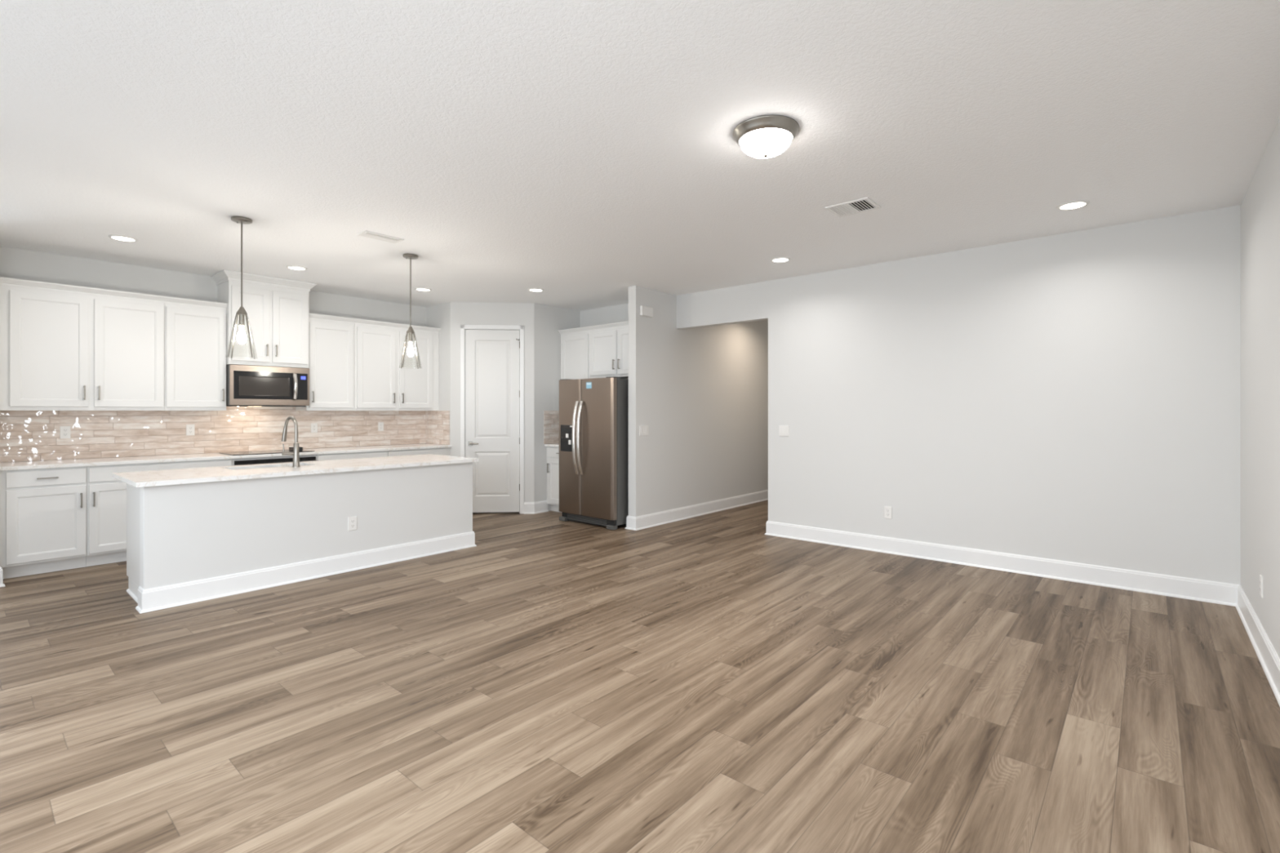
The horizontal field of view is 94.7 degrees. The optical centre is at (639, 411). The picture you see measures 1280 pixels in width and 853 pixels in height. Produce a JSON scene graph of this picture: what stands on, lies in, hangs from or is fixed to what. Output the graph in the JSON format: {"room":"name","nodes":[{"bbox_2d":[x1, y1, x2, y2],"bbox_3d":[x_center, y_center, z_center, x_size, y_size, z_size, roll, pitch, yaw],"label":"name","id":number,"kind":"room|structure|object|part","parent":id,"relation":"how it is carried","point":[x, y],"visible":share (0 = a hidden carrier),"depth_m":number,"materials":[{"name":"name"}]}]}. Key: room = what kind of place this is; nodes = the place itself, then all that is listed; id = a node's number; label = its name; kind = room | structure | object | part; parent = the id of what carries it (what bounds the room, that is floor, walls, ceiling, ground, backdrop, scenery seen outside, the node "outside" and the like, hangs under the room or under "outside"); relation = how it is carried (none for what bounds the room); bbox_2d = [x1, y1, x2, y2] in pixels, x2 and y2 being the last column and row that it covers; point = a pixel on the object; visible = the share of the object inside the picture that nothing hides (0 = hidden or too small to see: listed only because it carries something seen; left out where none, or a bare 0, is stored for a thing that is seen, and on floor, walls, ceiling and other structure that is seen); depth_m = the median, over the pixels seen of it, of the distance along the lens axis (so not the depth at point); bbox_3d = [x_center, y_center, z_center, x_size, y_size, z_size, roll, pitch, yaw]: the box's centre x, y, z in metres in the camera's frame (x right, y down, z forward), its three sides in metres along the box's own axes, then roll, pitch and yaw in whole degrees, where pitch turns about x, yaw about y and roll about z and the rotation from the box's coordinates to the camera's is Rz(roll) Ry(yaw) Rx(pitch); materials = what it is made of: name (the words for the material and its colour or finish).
{"room":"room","nodes":[
{"label":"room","id":0,"kind":"room"},
{"bbox_2d":[0,246,426,462],"bbox_3d":[-4.226,-0.038,6.781,0.120,2.797,7.182,0,0,41],"label":"wall","id":1,"kind":"structure","parent":0,"point":[17,264],"depth_m":5.88,"materials":[{"name":"white paint"}]},
{"bbox_2d":[0,284,164,410],"bbox_3d":[-5.081,-0.528,5.396,0.392,1.044,1.098,0,0,41],"label":"upper cabinet","id":2,"kind":"object","parent":1,"relation":"attached to","point":[60,351],"visible":1,"depth_m":5.25,"materials":[{"name":"white wood"}]},
{"bbox_3d":[-5.120,-0.528,5.117,0.019,0.976,0.486,0,0,41],"label":"door","id":3,"kind":"part","parent":2,"relation":"part of","materials":[{"name":"white wood"}]},
{"bbox_3d":[-4.961,-0.165,5.261,0.034,0.128,0.011,0,0,41],"label":"handle","id":4,"kind":"part","parent":2,"relation":"part of","materials":[{"name":"silver metal"}]},
{"bbox_3d":[-4.897,-0.165,5.335,0.034,0.128,0.011,0,0,41],"label":"handle","id":5,"kind":"part","parent":2,"relation":"part of","materials":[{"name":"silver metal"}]},
{"bbox_2d":[0,276,227,310],"bbox_3d":[-4.793,-1.079,5.481,0.040,0.062,1.606,0,0,41],"label":"crown molding","id":6,"kind":"structure","parent":2,"relation":"attached to","point":[3,281],"depth_m":5.39,"materials":[{"name":"white wood"}]},
{"bbox_3d":[-4.775,-0.528,5.517,0.019,0.976,0.496,0,0,41],"label":"door","id":7,"kind":"part","parent":2,"relation":"part of","materials":[{"name":"white wood"}]},
{"bbox_2d":[164,303,226,410],"bbox_3d":[-4.556,-0.528,6.004,0.392,1.044,0.504,0,0,41],"label":"upper cabinet","id":8,"kind":"object","parent":1,"relation":"attached to","point":[195,337],"visible":0.93,"depth_m":5.89,"materials":[{"name":"white wood"}]},
{"bbox_3d":[-4.280,-0.165,6.050,0.034,0.128,0.011,0,0,41],"label":"handle","id":9,"kind":"part","parent":8,"relation":"part of","materials":[{"name":"silver metal"}]},
{"bbox_2d":[0,406,425,462],"bbox_3d":[-4.272,0.196,6.628,0.009,0.496,4.020,0,0,41],"label":"tile backsplash","id":10,"kind":"structure","parent":1,"relation":"attached to","point":[24,435],"depth_m":6.13,"materials":[{"name":"beige tile"}]},
{"bbox_2d":[59,426,71,439],"bbox_3d":[-5.296,0.195,5.428,0.009,0.117,0.072,0,0,41],"label":"wall outlet","id":11,"kind":"object","parent":10,"relation":"attached to","point":[64,431],"visible":1,"depth_m":5.42,"materials":[{"name":"white plastic"}]},
{"bbox_2d":[186,424,195,435],"bbox_3d":[-4.683,0.195,6.137,0.009,0.117,0.072,0,0,41],"label":"wall outlet","id":12,"kind":"object","parent":10,"relation":"attached to","point":[190,428],"visible":1,"depth_m":6.13,"materials":[{"name":"white plastic"}]},
{"bbox_2d":[311,422,317,432],"bbox_3d":[-3.898,0.200,7.047,0.009,0.117,0.072,0,0,41],"label":"wall outlet","id":13,"kind":"object","parent":10,"relation":"attached to","point":[313,425],"visible":1,"depth_m":7.04,"materials":[{"name":"white plastic"}]},
{"bbox_2d":[377,422,383,431],"bbox_3d":[-3.368,0.200,7.660,0.009,0.117,0.072,0,0,41],"label":"wall outlet","id":14,"kind":"object","parent":10,"relation":"attached to","point":[380,424],"visible":1,"depth_m":7.66,"materials":[{"name":"white plastic"}]},
{"bbox_2d":[217,280,309,368],"bbox_3d":[-4.110,-0.918,6.459,0.472,0.867,0.764,0,0,41],"label":"upper cabinet","id":15,"kind":"object","parent":1,"relation":"attached to","point":[278,317],"visible":0.96,"depth_m":6.31,"materials":[{"name":"white wood"}]},
{"bbox_3d":[-4.087,-0.910,6.191,0.019,0.770,0.346,0,0,41],"label":"door","id":16,"kind":"part","parent":15,"relation":"part of","materials":[{"name":"white wood"}]},
{"bbox_2d":[210,269,316,291],"bbox_3d":[-4.110,-1.392,6.458,0.475,0.087,0.876,0,0,41],"label":"crown molding","id":17,"kind":"structure","parent":15,"relation":"attached to","point":[223,276],"depth_m":6.26,"materials":[{"name":"white wood"}]},
{"bbox_3d":[-3.974,-0.650,6.282,0.034,0.128,0.011,0,0,41],"label":"handle","id":18,"kind":"part","parent":15,"relation":"part of","materials":[{"name":"silver metal"}]},
{"bbox_2d":[226,364,309,406],"bbox_3d":[-4.101,-0.267,6.450,0.498,0.432,0.759,0,0,41],"label":"microwave","id":19,"kind":"object","parent":15,"relation":"attached to","point":[246,385],"visible":0.95,"depth_m":6.28,"materials":[{"name":"grey metal"}]},
{"bbox_3d":[-4.000,-0.273,6.272,0.004,0.291,0.554,0,0,41],"label":"door glass","id":20,"kind":"part","parent":19,"relation":"part of","materials":[{"name":"black glass"}]},
{"bbox_3d":[-3.790,-0.273,6.474,0.058,0.310,0.035,0,0,41],"label":"handle","id":21,"kind":"part","parent":19,"relation":"part of","materials":[{"name":"silver metal"}]},
{"bbox_3d":[-3.768,-0.273,6.540,0.004,0.291,0.144,0,0,41],"label":"control panel","id":22,"kind":"part","parent":19,"relation":"part of","materials":[{"name":"black"}]},
{"bbox_3d":[-3.842,-0.910,6.475,0.019,0.770,0.348,0,0,41],"label":"door","id":23,"kind":"part","parent":15,"relation":"part of","materials":[{"name":"white wood"}]},
{"bbox_2d":[295,319,354,410],"bbox_3d":[-3.715,-0.528,6.978,0.392,1.044,0.535,0,0,41],"label":"upper cabinet","id":24,"kind":"object","parent":1,"relation":"attached to","point":[331,344],"visible":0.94,"depth_m":6.88,"materials":[{"name":"white wood"}]},
{"bbox_3d":[-3.719,-0.165,6.700,0.034,0.128,0.011,0,0,41],"label":"handle","id":25,"kind":"part","parent":24,"relation":"part of","materials":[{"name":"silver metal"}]},
{"bbox_2d":[354,324,439,410],"bbox_3d":[-3.176,-0.528,7.602,0.392,1.044,1.110,0,0,41],"label":"upper cabinet","id":26,"kind":"object","parent":1,"relation":"attached to","point":[380,383],"visible":0.97,"depth_m":7.43,"materials":[{"name":"white wood"}]},
{"bbox_2d":[309,313,440,333],"bbox_3d":[-3.229,-1.079,7.293,0.040,0.062,1.648,0,0,41],"label":"crown molding","id":27,"kind":"structure","parent":26,"relation":"attached to","point":[312,316],"depth_m":7.21,"materials":[{"name":"white wood"}]},
{"bbox_3d":[-3.252,-0.528,7.281,0.019,0.976,0.477,0,0,41],"label":"door","id":28,"kind":"part","parent":26,"relation":"part of","materials":[{"name":"white wood"}]},
{"bbox_3d":[-2.913,-0.528,7.674,0.019,0.976,0.455,0,0,41],"label":"door","id":29,"kind":"part","parent":26,"relation":"part of","materials":[{"name":"white wood"}]},
{"bbox_2d":[426,302,450,455],"bbox_3d":[-2.690,-0.038,7.997,0.615,2.797,0.120,0,0,41],"label":"wall","id":30,"kind":"structure","parent":0,"point":[438,316],"depth_m":7.86,"materials":[{"name":"white paint"}]},
{"bbox_2d":[425,410,449,444],"bbox_3d":[-2.733,0.220,7.948,0.595,0.450,0.009,0,0,41],"label":"tile backsplash","id":31,"kind":"structure","parent":30,"relation":"attached to","point":[437,422],"depth_m":7.93,"materials":[{"name":"beige tile"}]},
{"bbox_2d":[450,302,533,502],"bbox_3d":[-1.957,-0.038,7.850,1.092,2.797,0.120,0,0,-4],"label":"wall","id":32,"kind":"structure","parent":0,"point":[461,313],"depth_m":7.80,"materials":[{"name":"white paint"}]},
{"bbox_2d":[460,324,524,513],"bbox_3d":[-1.953,0.111,7.820,0.826,2.498,0.182,0,0,-4],"label":"door","id":33,"kind":"structure","parent":32,"relation":"in","point":[492,356],"depth_m":7.80,"materials":[{"name":"white wood"}]},
{"bbox_3d":[-2.191,0.426,7.747,0.145,0.058,0.064,0,0,-4],"label":"lever handle","id":34,"kind":"part","parent":33,"relation":"part of","materials":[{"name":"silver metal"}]},
{"bbox_2d":[533,302,579,511],"bbox_3d":[-1.181,-0.038,8.186,0.120,2.797,0.835,0,0,41],"label":"wall","id":35,"kind":"structure","parent":0,"point":[548,320],"depth_m":7.96,"materials":[{"name":"white paint"}]},
{"bbox_2d":[524,500,548,514],"bbox_3d":[-1.376,1.285,7.871,0.356,0.150,0.094,0,0,-33],"label":"baseboard","id":36,"kind":"structure","parent":35,"relation":"attached to","point":[530,508],"depth_m":7.83,"materials":[{"name":"white wood"}]},
{"bbox_2d":[543,410,559,444],"bbox_3d":[-1.077,0.220,8.207,0.009,0.450,0.666,0,0,41],"label":"tile backsplash","id":37,"kind":"structure","parent":35,"relation":"attached to","point":[551,418],"depth_m":8.05,"materials":[{"name":"beige tile"}]},
{"bbox_2d":[0,499,1279,852],"bbox_3d":[-0.001,1.360,5.602,8.648,0.001,10.920,0,0,41],"label":"floor","id":38,"kind":"structure","parent":0,"point":[713,682],"depth_m":2.63,"materials":[{"name":"brown wood"}]},
{"bbox_2d":[0,466,86,578],"bbox_3d":[-5.167,0.918,5.086,0.667,0.884,0.516,0,0,41],"label":"base cabinet","id":39,"kind":"object","parent":38,"relation":"on","point":[43,511],"visible":1,"depth_m":4.89,"materials":[{"name":"white wood"}]},
{"bbox_3d":[-4.937,0.555,4.908,0.019,0.126,0.468,0,0,41],"label":"drawer","id":40,"kind":"part","parent":39,"relation":"part of","materials":[{"name":"white wood"}]},
{"bbox_3d":[-4.937,0.936,4.908,0.019,0.597,0.468,0,0,41],"label":"door","id":41,"kind":"part","parent":39,"relation":"part of","materials":[{"name":"white wood"}]},
{"bbox_3d":[-4.917,0.555,4.891,0.034,0.011,0.128,0,0,41],"label":"handle","id":42,"kind":"part","parent":39,"relation":"part of","materials":[{"name":"silver metal"}]},
{"bbox_3d":[-4.784,0.763,5.045,0.034,0.128,0.011,0,0,41],"label":"handle","id":43,"kind":"part","parent":39,"relation":"part of","materials":[{"name":"silver metal"}]},
{"bbox_2d":[0,443,451,471],"bbox_3d":[-4.029,0.460,6.417,0.651,0.030,4.020,0,0,41],"label":"countertop","id":44,"kind":"structure","parent":39,"relation":"on","point":[18,465],"depth_m":5.64,"materials":[{"name":"stone"}]},
{"bbox_2d":[218,449,314,455],"bbox_3d":[-4.010,0.440,6.356,0.502,0.009,0.770,0,0,41],"label":"cooktop","id":45,"kind":"object","parent":44,"relation":"in","point":[272,451],"visible":0.77,"depth_m":6.21,"materials":[{"name":"black glass"}]},
{"bbox_2d":[288,446,302,451],"bbox_3d":[-3.774,0.415,6.462,0.120,0.042,0.100,0,0,41],"label":"packet","id":46,"kind":"object","parent":45,"relation":"on","point":[291,449],"visible":0.62,"depth_m":6.44,"materials":[{"name":"black"}]},
{"bbox_2d":[85,458,232,566],"bbox_3d":[-4.648,0.918,5.687,0.667,0.884,1.069,0,0,41],"label":"base cabinet","id":47,"kind":"object","parent":38,"relation":"on","point":[106,495],"visible":0.3,"depth_m":5.21,"materials":[{"name":"white wood"}]},
{"bbox_3d":[-4.732,0.763,5.105,0.034,0.128,0.011,0,0,41],"label":"handle","id":48,"kind":"part","parent":47,"relation":"part of","materials":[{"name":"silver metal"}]},
{"bbox_3d":[-4.602,0.936,5.296,0.019,0.597,0.518,0,0,41],"label":"door","id":49,"kind":"part","parent":47,"relation":"part of","materials":[{"name":"white wood"}]},
{"bbox_3d":[-4.430,0.555,5.495,0.019,0.126,1.045,0,0,41],"label":"drawer","id":50,"kind":"part","parent":47,"relation":"part of","materials":[{"name":"white"}]},
{"bbox_2d":[232,454,315,466],"bbox_3d":[-4.029,0.918,6.378,0.675,0.884,0.782,0,0,41],"label":"oven","id":51,"kind":"object","parent":38,"relation":"on","point":[258,460],"visible":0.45,"depth_m":6.15,"materials":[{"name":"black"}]},
{"bbox_3d":[-3.821,0.851,6.199,0.028,0.618,0.760,0,0,41],"label":"oven door","id":52,"kind":"part","parent":51,"relation":"part of","materials":[{"name":"black glass"}]},
{"bbox_2d":[126,462,476,613],"bbox_3d":[-2.814,0.935,5.217,0.821,0.849,2.620,0,0,41],"label":"kitchen island","id":53,"kind":"object","parent":38,"relation":"on","point":[188,543],"visible":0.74,"depth_m":4.62,"materials":[{"name":"white paint"}]},
{"bbox_3d":[-3.665,1.352,4.273,0.567,0.016,0.014,0,0,41],"label":"shoe molding","id":54,"kind":"part","parent":53,"relation":"part of","materials":[{"name":"white wood"}]},
{"bbox_3d":[-3.413,0.861,4.038,0.129,0.699,0.004,0,0,41],"label":"corner trim","id":55,"kind":"part","parent":53,"relation":"part of","materials":[{"name":"white wood"}]},
{"bbox_2d":[111,453,479,487],"bbox_3d":[-2.839,0.491,5.225,0.933,0.032,2.650,0,0,41],"label":"island countertop","id":56,"kind":"structure","parent":53,"relation":"on","point":[181,476],"depth_m":4.84,"materials":[{"name":"stone"}]},
{"bbox_2d":[281,416,300,466],"bbox_3d":[-2.997,0.259,5.055,0.136,0.432,0.187,0,0,-33],"label":"faucet","id":57,"kind":"object","parent":56,"relation":"on","point":[295,453],"visible":1,"depth_m":5.01,"materials":[{"name":"silver metal"}]},
{"bbox_3d":[-2.981,0.325,4.987,0.084,0.100,0.030,0,0,-42],"label":"handle","id":58,"kind":"part","parent":57,"relation":"part of","materials":[{"name":"silver metal"}]},
{"bbox_3d":[-2.995,0.159,5.054,0.169,0.232,0.026,0,0,26],"label":"spout","id":59,"kind":"part","parent":57,"relation":"part of","materials":[{"name":"silver metal"}]},
{"bbox_3d":[-2.561,1.285,4.999,0.153,0.150,2.620,0,0,41],"label":"baseboard","id":60,"kind":"part","parent":53,"relation":"part of","materials":[{"name":"white wood"}]},
{"bbox_2d":[347,515,356,530],"bbox_3d":[-2.458,0.960,5.037,0.009,0.117,0.072,0,0,41],"label":"wall outlet","id":61,"kind":"object","parent":53,"relation":"attached to","point":[352,521],"visible":1,"depth_m":5.03,"materials":[{"name":"white plastic"}]},
{"bbox_2d":[315,450,386,461],"bbox_3d":[-3.523,0.918,6.989,0.667,0.884,0.799,0,0,41],"label":"base cabinet","id":62,"kind":"object","parent":38,"relation":"on","point":[384,453],"visible":0.03,"depth_m":6.77,"materials":[{"name":"white"}]},
{"bbox_2d":[386,447,449,456],"bbox_3d":[-2.986,0.918,7.612,0.667,0.884,0.845,0,0,41],"label":"base cabinet","id":63,"kind":"object","parent":38,"relation":"on","point":[443,451],"visible":0.02,"depth_m":7.42,"materials":[{"name":"white"}]},
{"bbox_2d":[546,446,562,512],"bbox_3d":[-0.855,0.918,8.009,0.599,0.884,0.671,0,0,41],"label":"base cabinet","id":64,"kind":"object","parent":38,"relation":"on","point":[553,453],"visible":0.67,"depth_m":7.89,"materials":[{"name":"white wood"}]},
{"bbox_2d":[544,443,559,447],"bbox_3d":[-0.847,0.460,8.014,0.607,0.030,0.656,0,0,41],"label":"countertop","id":65,"kind":"structure","parent":64,"relation":"on","point":[555,445],"depth_m":7.88,"materials":[{"name":"stone"}]},
{"bbox_3d":[-1.033,0.555,7.777,0.545,0.126,0.019,0,0,41],"label":"drawer","id":66,"kind":"part","parent":64,"relation":"part of","materials":[{"name":"white wood"}]},
{"bbox_3d":[-1.033,0.936,7.777,0.545,0.597,0.019,0,0,41],"label":"door","id":67,"kind":"part","parent":64,"relation":"part of","materials":[{"name":"white wood"}]},
{"bbox_2d":[559,376,628,529],"bbox_3d":[-0.431,0.481,7.275,0.936,1.757,0.886,0,0,41],"label":"refrigerator","id":68,"kind":"object","parent":38,"relation":"on","point":[593,413],"visible":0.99,"depth_m":6.90,"materials":[{"name":"grey metal"}]},
{"bbox_3d":[-0.847,0.430,7.207,0.394,1.630,0.068,0,0,41],"label":"freezer door","id":69,"kind":"part","parent":68,"relation":"part of","materials":[{"name":"silver metal"}]},
{"bbox_3d":[-0.774,0.317,7.042,0.040,0.878,0.086,0,0,41],"label":"handle","id":70,"kind":"part","parent":68,"relation":"part of","materials":[{"name":"silver metal"}]},
{"bbox_3d":[-0.717,0.317,6.993,0.040,0.878,0.086,0,0,41],"label":"handle","id":71,"kind":"part","parent":68,"relation":"part of","materials":[{"name":"silver metal"}]},
{"bbox_3d":[-0.490,0.430,6.899,0.534,1.630,0.068,0,0,41],"label":"fridge door","id":72,"kind":"part","parent":68,"relation":"part of","materials":[{"name":"silver metal"}]},
{"bbox_2d":[0,0,1279,311],"bbox_3d":[0.096,-1.497,5.532,8.295,0.120,10.940,0,0,41],"label":"ceiling","id":73,"kind":"structure","parent":0,"point":[583,153],"depth_m":2.99,"materials":[{"name":"white paint"}]},
{"bbox_2d":[108,235,137,242],"bbox_3d":[-4.288,-1.432,4.888,0.186,0.010,0.186,0,0,41],"label":"recessed light","id":74,"kind":"object","parent":73,"relation":"in","point":[119,237],"visible":1,"depth_m":4.88,"materials":[{"name":"white plastic"}]},
{"bbox_2d":[227,216,254,359],"bbox_3d":[-2.974,-0.917,4.398,0.200,1.040,0.200,0,0,-35],"label":"pendant light","id":75,"kind":"object","parent":73,"relation":"hanging from","point":[241,338],"visible":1,"depth_m":4.39,"materials":[{"name":"clear glass"}]},
{"bbox_3d":[-2.974,-1.089,4.398,0.012,0.654,0.012,0,0,18],"label":"rod","id":76,"kind":"part","parent":75,"relation":"part of","materials":[{"name":"silver metal"}]},
{"bbox_3d":[-2.974,-0.570,4.398,0.062,0.135,0.062,0,0,18],"label":"bulb","id":77,"kind":"part","parent":75,"relation":"part of","materials":[{"name":"white glass"}]},
{"bbox_2d":[285,265,307,271],"bbox_3d":[-3.436,-1.432,5.898,0.186,0.010,0.186,0,0,41],"label":"recessed light","id":78,"kind":"object","parent":73,"relation":"in","point":[290,267],"visible":1,"depth_m":5.89,"materials":[{"name":"white plastic"}]},
{"bbox_2d":[356,231,404,243],"bbox_3d":[-2.136,-1.432,4.856,0.155,0.009,0.320,0,0,41],"label":"ceiling vent","id":79,"kind":"object","parent":73,"relation":"in","point":[366,233],"visible":1,"depth_m":4.84,"materials":[{"name":"white plastic"}]},
{"bbox_2d":[400,253,420,368],"bbox_3d":[-2.115,-0.917,5.430,0.200,1.040,0.200,0,0,-35],"label":"pendant light","id":80,"kind":"object","parent":73,"relation":"hanging from","point":[410,331],"visible":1,"depth_m":5.42,"materials":[{"name":"silver metal"}]},
{"bbox_3d":[-2.115,-1.089,5.430,0.012,0.654,0.012,0,0,18],"label":"rod","id":81,"kind":"part","parent":80,"relation":"part of","materials":[{"name":"silver metal"}]},
{"bbox_3d":[-2.115,-0.570,5.430,0.062,0.135,0.062,0,0,18],"label":"bulb","id":82,"kind":"part","parent":80,"relation":"part of","materials":[{"name":"white glass"}]},
{"bbox_2d":[414,287,431,291],"bbox_3d":[-2.554,-1.432,6.942,0.186,0.010,0.186,0,0,41],"label":"recessed light","id":83,"kind":"object","parent":73,"relation":"in","point":[420,289],"visible":1,"depth_m":6.92,"materials":[{"name":"white plastic"}]},
{"bbox_2d":[528,288,543,292],"bbox_3d":[-1.231,-1.432,6.968,0.186,0.010,0.186,0,0,41],"label":"recessed light","id":84,"kind":"object","parent":73,"relation":"in","point":[535,290],"visible":1,"depth_m":6.96,"materials":[{"name":"white plastic"}]},
{"bbox_2d":[732,115,799,158],"bbox_3d":[0.644,-1.369,3.022,0.336,0.136,0.336,0,0,41],"label":"light","id":85,"kind":"object","parent":73,"relation":"attached to","point":[765,136],"visible":1,"depth_m":2.93,"materials":[{"name":"white glass"}]},
{"bbox_2d":[770,257,791,262],"bbox_3d":[1.331,-1.432,5.582,0.186,0.010,0.186,0,0,41],"label":"recessed light","id":86,"kind":"object","parent":73,"relation":"in","point":[778,260],"visible":1,"depth_m":5.57,"materials":[{"name":"white plastic"}]},
{"bbox_2d":[825,197,880,217],"bbox_3d":[1.500,-1.432,4.148,0.300,0.009,0.260,0,0,41],"label":"ceiling vent","id":87,"kind":"object","parent":73,"relation":"in","point":[866,204],"visible":1,"depth_m":4.14,"materials":[{"name":"white plastic"}]},
{"bbox_2d":[1056,200,1089,210],"bbox_3d":[3.014,-1.432,4.104,0.186,0.010,0.186,0,0,41],"label":"recessed light","id":88,"kind":"object","parent":73,"relation":"in","point":[1073,205],"visible":1,"depth_m":4.09,"materials":[{"name":"white plastic"}]},
{"bbox_2d":[628,285,768,516],"bbox_3d":[1.387,-0.038,8.496,0.115,2.797,4.525,0,0,41],"label":"wall","id":89,"kind":"structure","parent":0,"point":[701,393],"depth_m":7.56,"materials":[{"name":"white paint"}]},
{"bbox_2d":[639,425,648,435],"bbox_3d":[0.048,0.225,6.848,0.010,0.116,0.162,0,0,41],"label":"light switch","id":90,"kind":"object","parent":89,"relation":"attached to","point":[643,429],"visible":1,"depth_m":6.83,"materials":[{"name":"white plastic"}]},
{"bbox_2d":[640,305,653,317],"bbox_3d":[0.073,-1.158,6.853,0.044,0.112,0.196,0,0,41],"label":"door chime","id":91,"kind":"object","parent":89,"relation":"attached to","point":[645,311],"visible":1,"depth_m":6.83,"materials":[{"name":"white plastic"}]},
{"bbox_2d":[625,489,768,530],"bbox_3d":[1.378,1.285,8.486,0.171,0.150,4.553,0,0,41],"label":"baseboard","id":92,"kind":"structure","parent":89,"relation":"attached to","point":[635,523],"depth_m":7.55,"materials":[{"name":"white wood"}]},
{"bbox_2d":[579,204,1240,584],"bbox_3d":[1.700,-0.038,6.329,6.668,2.797,0.120,0,0,41],"label":"wall","id":93,"kind":"structure","parent":0,"point":[1073,397],"depth_m":4.93,"materials":[{"name":"white paint"}]},
{"bbox_2d":[560,331,590,379],"bbox_3d":[-0.769,-0.533,8.123,0.580,1.054,0.388,0,0,41],"label":"upper cabinet","id":94,"kind":"object","parent":93,"relation":"attached to","point":[575,347],"visible":0.44,"depth_m":7.96,"materials":[{"name":"white wood"}]},
{"bbox_2d":[590,326,628,378],"bbox_3d":[-0.167,-0.748,7.581,1.038,0.625,0.422,0,0,41],"label":"upper cabinet","id":95,"kind":"object","parent":93,"relation":"attached to","point":[609,348],"visible":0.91,"depth_m":7.55,"materials":[{"name":"white wood"}]},
{"bbox_2d":[558,320,628,334],"bbox_3d":[-0.503,-1.089,7.637,1.621,0.062,0.040,0,0,41],"label":"crown molding","id":96,"kind":"structure","parent":95,"relation":"attached to","point":[621,324],"depth_m":7.71,"materials":[{"name":"white wood"}]},
{"bbox_3d":[-0.473,-0.747,7.624,0.464,0.558,0.019,0,0,41],"label":"door","id":97,"kind":"part","parent":95,"relation":"part of","materials":[{"name":"white wood"}]},
{"bbox_3d":[-0.093,-0.747,7.296,0.476,0.558,0.019,0,0,41],"label":"door","id":98,"kind":"part","parent":95,"relation":"part of","materials":[{"name":"white wood"}]},
{"bbox_2d":[778,425,788,435],"bbox_3d":[1.555,0.212,6.368,0.116,0.116,0.010,0,0,41],"label":"light switch","id":99,"kind":"object","parent":93,"relation":"attached to","point":[783,429],"visible":1,"depth_m":6.37,"materials":[{"name":"white plastic"}]},
{"bbox_2d":[884,506,892,519],"bbox_3d":[2.381,0.973,5.656,0.072,0.117,0.009,0,0,41],"label":"wall outlet","id":100,"kind":"object","parent":93,"relation":"attached to","point":[887,510],"visible":1,"depth_m":5.65,"materials":[{"name":"white plastic"}]},
{"bbox_2d":[764,520,1239,606],"bbox_3d":[2.818,1.285,5.346,3.691,0.150,0.148,0,0,41],"label":"baseboard","id":101,"kind":"structure","parent":93,"relation":"attached to","point":[1202,590],"depth_m":4.91,"materials":[{"name":"white wood"}]},
{"bbox_2d":[1240,117,1279,658],"bbox_3d":[1.962,-0.038,1.438,0.120,2.797,7.182,0,0,41],"label":"wall","id":102,"kind":"structure","parent":0,"point":[1260,204],"depth_m":3.36,"materials":[{"name":"white paint"}]},
{"bbox_2d":[1235,584,1279,706],"bbox_3d":[1.906,1.285,1.487,0.028,0.150,6.942,0,0,41],"label":"baseboard","id":103,"kind":"structure","parent":102,"relation":"attached to","point":[1269,660],"depth_m":3.26,"materials":[{"name":"white wood"}]},
{"bbox_2d":[1259,574,1262,598],"bbox_3d":[3.500,0.985,3.319,0.009,0.117,0.072,0,0,41],"label":"wall outlet","id":104,"kind":"object","parent":102,"relation":"attached to","point":[1260,575],"visible":1,"depth_m":3.31,"materials":[{"name":"white plastic"}]},
{"bbox_3d":[-5.317,-0.038,4.794,0.825,2.797,0.118,0,0,41],"label":"wall","id":105,"kind":"structure","parent":0,"visible":0},
{"bbox_2d":[0,566,4,586],"bbox_3d":[-5.306,1.285,4.785,0.853,0.150,0.174,0,0,41],"label":"baseboard","id":106,"kind":"structure","parent":105,"relation":"attached to","point":[2,584],"depth_m":4.56,"materials":[{"name":"white wood"}]}
]}

